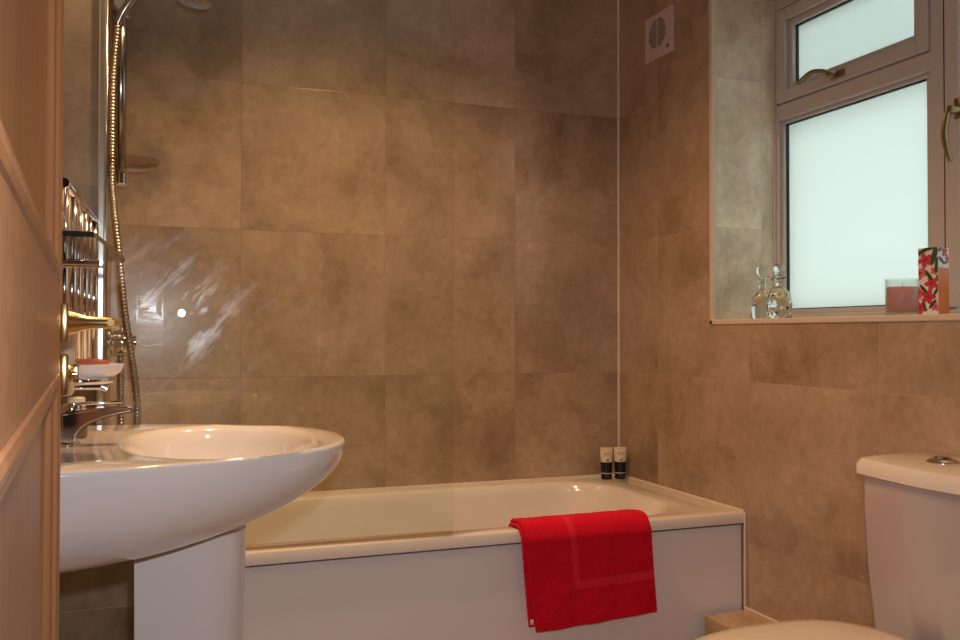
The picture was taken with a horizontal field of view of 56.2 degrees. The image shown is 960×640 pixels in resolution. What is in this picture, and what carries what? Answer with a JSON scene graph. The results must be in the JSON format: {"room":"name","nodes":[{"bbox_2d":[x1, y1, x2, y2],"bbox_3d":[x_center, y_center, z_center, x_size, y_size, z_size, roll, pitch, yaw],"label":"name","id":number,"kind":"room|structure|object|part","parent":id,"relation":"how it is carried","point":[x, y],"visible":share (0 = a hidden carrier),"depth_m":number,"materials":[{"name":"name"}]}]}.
{"room":"bathroom","nodes":[
{"label":"bathroom","id":0,"kind":"room"},
{"bbox_2d":[59,0,133,639],"bbox_3d":[-1.014,-0.105,2.232,0.306,2.350,0.735,0,-1,-21],"label":"wall","id":1,"kind":"structure","parent":0,"point":[97,603],"depth_m":1.92,"materials":[{"name":"tile"}]},
{"bbox_2d":[107,325,136,357],"bbox_3d":[-0.936,0.057,2.352,0.071,0.086,0.084,0,-1,-21],"label":"shower valve","id":2,"kind":"object","parent":1,"relation":"attached to","point":[116,341],"visible":0.77,"depth_m":2.32,"materials":[{"name":"silver metal"}]},
{"bbox_3d":[-0.964,0.057,2.342,0.012,0.084,0.084,0,-1,-20],"label":"wall plate","id":3,"kind":"part","parent":2,"relation":"part of","materials":[{"name":"silver metal"}]},
{"bbox_2d":[108,0,211,424],"bbox_3d":[-0.837,-0.333,2.307,0.299,1.351,0.155,0,-1,11],"label":"shower rail","id":4,"kind":"object","parent":1,"relation":"attached to","point":[121,9],"visible":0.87,"depth_m":2.28,"materials":[{"name":"silver metal"}]},
{"bbox_3d":[-0.932,-0.680,2.333,0.029,0.655,0.029,0,-1,-20],"label":"rail","id":5,"kind":"part","parent":4,"relation":"part of","materials":[{"name":"silver metal"}]},
{"bbox_2d":[126,162,159,171],"bbox_3d":[-0.908,-0.403,2.327,0.156,0.025,0.140,0,-1,-20],"label":"soap tray","id":6,"kind":"object","parent":4,"relation":"on","point":[127,169],"depth_m":2.35,"materials":[{"name":"clear plastic"}]},
{"bbox_2d":[110,0,617,491],"bbox_3d":[-0.405,-0.093,2.905,2.120,2.350,0.100,0,-1,-21],"label":"wall","id":7,"kind":"structure","parent":0,"point":[387,227],"depth_m":2.89,"materials":[{"name":"tile"}]},
{"bbox_2d":[305,473,778,621],"bbox_3d":[-0.058,0.789,2.274,1.660,0.526,1.300,0,-1,-21],"label":"trim","id":8,"kind":"structure","parent":7,"relation":"attached to","point":[630,477],"depth_m":2.84,"materials":[{"name":"beige plastic"}]},
{"bbox_2d":[617,0,619,446],"bbox_3d":[0.491,-0.358,3.188,0.007,1.810,0.007,0,-1,-21],"label":"trim","id":9,"kind":"structure","parent":7,"relation":"attached to","point":[618,117],"depth_m":3.19,"materials":[{"name":"beige plastic"}]},
{"bbox_2d":[619,0,959,627],"bbox_3d":[1.095,-0.105,2.063,0.340,2.350,2.730,0,-1,-21],"label":"wall","id":10,"kind":"structure","parent":0,"point":[773,423],"depth_m":2.68,"materials":[{"name":"tile"}]},
{"bbox_2d":[645,4,674,64],"bbox_3d":[0.586,-0.931,2.935,0.014,0.148,0.164,0,-1,-21],"label":"fan","id":11,"kind":"object","parent":10,"relation":"attached to","point":[659,28],"visible":1,"depth_m":2.92,"materials":[{"name":"white plastic"}]},
{"bbox_2d":[751,265,767,318],"bbox_3d":[0.806,-0.080,2.566,0.062,0.154,0.062,0,-1,-21],"label":"glass decanter","id":12,"kind":"object","parent":10,"relation":"on","point":[758,304],"visible":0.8,"depth_m":2.55,"materials":[{"name":"white"}]},
{"bbox_2d":[765,263,792,317],"bbox_3d":[0.827,-0.080,2.484,0.069,0.152,0.074,0,-1,14],"label":"glass decanter","id":13,"kind":"object","parent":10,"relation":"on","point":[779,304],"visible":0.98,"depth_m":2.46,"materials":[{"name":"white"}]},
{"bbox_2d":[709,0,959,324],"bbox_3d":[1.007,-0.496,2.138,0.229,1.004,1.241,0,-1,-21],"label":"trim","id":14,"kind":"structure","parent":10,"relation":"attached to","point":[712,3],"depth_m":2.67,"materials":[{"name":"beige plastic"}]},
{"bbox_2d":[775,0,959,317],"bbox_3d":[1.141,-0.495,2.187,0.164,0.976,1.240,0,-1,-21],"label":"window","id":15,"kind":"structure","parent":10,"relation":"in","point":[867,92],"depth_m":2.44,"materials":[{"name":"white glass"}]},
{"bbox_3d":[0.952,-0.688,2.528,0.037,0.038,0.160,1,-1,-32],"label":"handle","id":16,"kind":"part","parent":15,"relation":"part of","materials":[{"name":"gold metal"}]},
{"bbox_3d":[1.024,-0.801,2.480,0.051,0.284,0.562,0,-1,-20],"label":"opening sash","id":17,"kind":"part","parent":15,"relation":"part of","materials":[{"name":"grey plastic"}]},
{"bbox_3d":[1.036,-0.800,2.485,0.006,0.174,0.452,0,-1,-20],"label":"pane","id":18,"kind":"part","parent":15,"relation":"part of","materials":[{"name":"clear glass"}]},
{"bbox_3d":[1.034,-0.317,2.482,0.006,0.564,0.532,0,-1,-20],"label":"pane","id":19,"kind":"part","parent":15,"relation":"part of","materials":[{"name":"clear glass"}]},
{"bbox_3d":[1.105,-0.448,2.116,0.048,0.153,0.042,0,-1,-20],"label":"handle","id":20,"kind":"part","parent":15,"relation":"part of","materials":[{"name":"gold metal"}]},
{"bbox_3d":[1.239,-0.493,1.899,0.051,0.918,0.573,0,-1,-20],"label":"opening sash","id":21,"kind":"part","parent":15,"relation":"part of","materials":[{"name":"grey plastic"}]},
{"bbox_2d":[885,279,918,312],"bbox_3d":[0.989,-0.053,2.104,0.075,0.086,0.075,0,-1,-21],"label":"jar candle","id":22,"kind":"object","parent":10,"relation":"on","point":[902,298],"visible":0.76,"depth_m":2.08,"materials":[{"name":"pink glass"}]},
{"bbox_2d":[918,247,948,313],"bbox_3d":[1.020,-0.086,2.019,0.049,0.150,0.045,1,-1,-35],"label":"floral box","id":23,"kind":"object","parent":10,"relation":"on","point":[933,262],"visible":0.98,"depth_m":2.00,"materials":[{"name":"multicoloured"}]},
{"bbox_3d":[1.034,-0.065,2.002,0.045,0.104,0.002,1,-1,-35],"label":"orange panel","id":24,"kind":"part","parent":23,"relation":"part of","materials":[{"name":"orange cardboard"}]},
{"bbox_3d":[0.542,1.101,0.892,2.500,0.100,4.500,0,-1,-21],"label":"floor","id":25,"kind":"structure","parent":0,"visible":0},
{"bbox_2d":[59,424,344,639],"bbox_3d":[-0.500,0.628,1.471,0.545,0.861,0.635,0,-1,-21],"label":"basin","id":26,"kind":"object","parent":25,"relation":"on","point":[177,501],"visible":0.85,"depth_m":1.34,"materials":[{"name":"white ceramic"}]},
{"bbox_2d":[67,397,87,437],"bbox_3d":[-0.682,0.164,1.517,0.036,0.068,0.036,0,-1,-21],"label":"soap bottle","id":27,"kind":"object","parent":26,"relation":"on","point":[83,433],"visible":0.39,"depth_m":1.51,"materials":[{"name":"brown"}]},
{"bbox_2d":[61,400,132,445],"bbox_3d":[-0.617,0.164,1.434,0.116,0.069,0.040,0,-1,-21],"label":"tap","id":28,"kind":"object","parent":26,"relation":"on","point":[74,418],"visible":0.94,"depth_m":1.42,"materials":[{"name":"silver metal"}]},
{"bbox_3d":[-0.619,0.136,1.434,0.090,0.013,0.030,0,-1,-20],"label":"lever","id":29,"kind":"part","parent":28,"relation":"part of","materials":[{"name":"silver metal"}]},
{"bbox_3d":[-0.499,0.274,1.476,0.545,0.152,0.635,0,-1,-20],"label":"basin bowl","id":30,"kind":"part","parent":26,"relation":"part of","materials":[{"name":"white ceramic"}]},
{"bbox_2d":[134,475,743,639],"bbox_3d":[-0.164,0.806,2.547,1.664,0.540,0.710,0,-1,-21],"label":"bathtub","id":31,"kind":"object","parent":25,"relation":"on","point":[384,564],"visible":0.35,"depth_m":2.33,"materials":[{"name":"beige plastic"}]},
{"bbox_2d":[96,0,451,530],"bbox_3d":[-0.447,-0.232,2.091,0.815,1.520,0.048,0,-1,-21],"label":"screen","id":32,"kind":"object","parent":31,"relation":"on","point":[103,82],"visible":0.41,"depth_m":1.93,"materials":[{"name":"clear glass"}]},
{"bbox_2d":[245,475,743,566],"bbox_3d":[-0.164,0.739,2.548,1.664,0.405,0.710,0,-1,-20],"label":"tub","id":33,"kind":"object","parent":31,"relation":"in","point":[400,527],"depth_m":2.69,"materials":[{"name":"beige plastic"}]},
{"bbox_2d":[508,509,656,632],"bbox_3d":[0.270,0.647,2.355,0.388,0.276,0.119,0,-1,-21],"label":"hand towel","id":34,"kind":"object","parent":31,"relation":"hanging from","point":[579,569],"visible":0.99,"depth_m":2.30,"materials":[{"name":"red fabric"}]},
{"bbox_2d":[600,447,612,479],"bbox_3d":[0.434,0.491,3.084,0.038,0.108,0.038,1,-1,-40],"label":"toiletry tube","id":35,"kind":"object","parent":31,"relation":"on","point":[605,452],"visible":1,"depth_m":3.07,"materials":[{"name":"black plastic"}]},
{"bbox_2d":[614,447,625,478],"bbox_3d":[0.483,0.491,3.096,0.038,0.108,0.038,1,-1,-36],"label":"toiletry tube","id":36,"kind":"object","parent":31,"relation":"on","point":[619,452],"visible":1,"depth_m":3.08,"materials":[{"name":"black plastic"}]},
{"bbox_2d":[705,610,771,635],"bbox_3d":[0.780,0.936,2.204,0.138,0.271,0.586,0,-1,-21],"label":"ledge","id":37,"kind":"object","parent":25,"relation":"on","point":[717,622],"visible":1,"depth_m":2.42,"materials":[{"name":"tile"}]},
{"bbox_2d":[695,452,959,639],"bbox_3d":[0.686,0.664,1.631,0.711,0.797,0.400,0,-1,-21],"label":"toilet","id":38,"kind":"object","parent":25,"relation":"on","point":[912,500],"visible":1,"depth_m":1.72,"materials":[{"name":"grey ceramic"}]},
{"bbox_3d":[0.588,0.607,1.595,0.500,0.024,0.390,0,-1,-20],"label":"seat lid","id":39,"kind":"part","parent":38,"relation":"part of","materials":[{"name":"beige plastic"}]},
{"bbox_3d":[0.923,0.299,1.725,0.207,0.039,0.400,0,-1,-20],"label":"cistern lid","id":40,"kind":"part","parent":38,"relation":"part of","materials":[{"name":"beige ceramic"}]},
{"bbox_3d":[0.701,-0.132,0.405,2.240,2.350,0.100,0,-1,-21],"label":"wall","id":41,"kind":"structure","parent":0,"visible":0},
{"bbox_2d":[0,0,121,639],"bbox_3d":[-0.297,0.047,0.582,0.103,1.985,0.901,0,-1,-21],"label":"door","id":42,"kind":"structure","parent":41,"relation":"in","point":[35,374],"depth_m":0.60,"materials":[{"name":"brown wood"}]},
{"bbox_3d":[-0.302,0.440,0.567,0.053,0.770,0.725,0,-1,-20],"label":"panel","id":43,"kind":"part","parent":42,"relation":"part of","materials":[{"name":"brown wood"}]},
{"bbox_3d":[-0.301,-0.448,0.581,0.014,0.795,0.725,0,-1,-24],"label":"panel","id":44,"kind":"part","parent":42,"relation":"part of","materials":[{"name":"brown wood"}]},
{"bbox_3d":[-0.301,0.002,0.573,0.078,0.105,0.726,0,-1,-20],"label":"rail","id":45,"kind":"part","parent":42,"relation":"part of","materials":[{"name":"brown wood"}]},
{"bbox_3d":[-0.288,0.440,0.573,0.053,0.782,0.736,0,-1,-20],"label":"moulding","id":46,"kind":"part","parent":42,"relation":"part of","materials":[{"name":"brown wood"}]},
{"bbox_3d":[-0.287,-0.448,0.586,0.015,0.807,0.737,0,-1,-24],"label":"moulding","id":47,"kind":"part","parent":42,"relation":"part of","materials":[{"name":"brown wood"}]},
{"bbox_3d":[-0.415,0.003,0.954,0.063,0.042,0.112,0,-1,-20],"label":"lever handle","id":48,"kind":"part","parent":42,"relation":"part of","materials":[{"name":"gold metal"}]},
{"bbox_3d":[-0.654,-0.124,0.974,0.100,2.350,1.915,0,-1,-21],"label":"wall","id":49,"kind":"structure","parent":0,"visible":0},
{"bbox_2d":[61,333,79,395],"bbox_3d":[-0.616,0.053,1.212,0.139,0.098,0.068,0,-1,-21],"label":"holder","id":50,"kind":"object","parent":49,"relation":"attached to","point":[69,347],"visible":0.19,"depth_m":1.22,"materials":[{"name":"beige plastic"}]},
{"bbox_2d":[62,178,98,358],"bbox_3d":[-0.764,-0.051,1.601,0.132,0.328,0.522,0,-1,-21],"label":"towel radiator","id":51,"kind":"object","parent":49,"relation":"attached to","point":[79,285],"visible":0.49,"depth_m":1.57,"materials":[{"name":"silver metal"}]},
{"bbox_3d":[-0.718,-0.207,1.621,0.015,0.015,0.510,0,-1,-18],"label":"rail","id":52,"kind":"part","parent":51,"relation":"part of","materials":[{"name":"silver metal"}]},
{"bbox_2d":[62,230,124,267],"bbox_3d":[-0.573,-0.080,1.177,0.193,0.039,0.360,0,-1,-21],"label":"glass shelf","id":53,"kind":"object","parent":49,"relation":"attached to","point":[80,249],"visible":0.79,"depth_m":1.12,"materials":[{"name":"black"}]},
{"bbox_2d":[74,363,124,391],"bbox_3d":[-0.621,0.090,1.306,0.196,0.052,0.100,0,-1,-21],"label":"soap dish","id":54,"kind":"object","parent":49,"relation":"attached to","point":[91,377],"visible":0.54,"depth_m":1.30,"materials":[{"name":"white ceramic"}]},
{"bbox_2d":[75,358,109,364],"bbox_3d":[-0.584,0.066,1.320,0.078,0.018,0.064,0,-1,-21],"label":"soap bar","id":55,"kind":"object","parent":54,"relation":"in","point":[82,361],"visible":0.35,"depth_m":1.30,"materials":[{"name":"brown"}]},
{"bbox_3d":[-0.579,0.075,1.321,0.108,0.022,0.100,0,-1,-20],"label":"dish","id":56,"kind":"part","parent":54,"relation":"part of","materials":[{"name":"white ceramic"}]}
]}

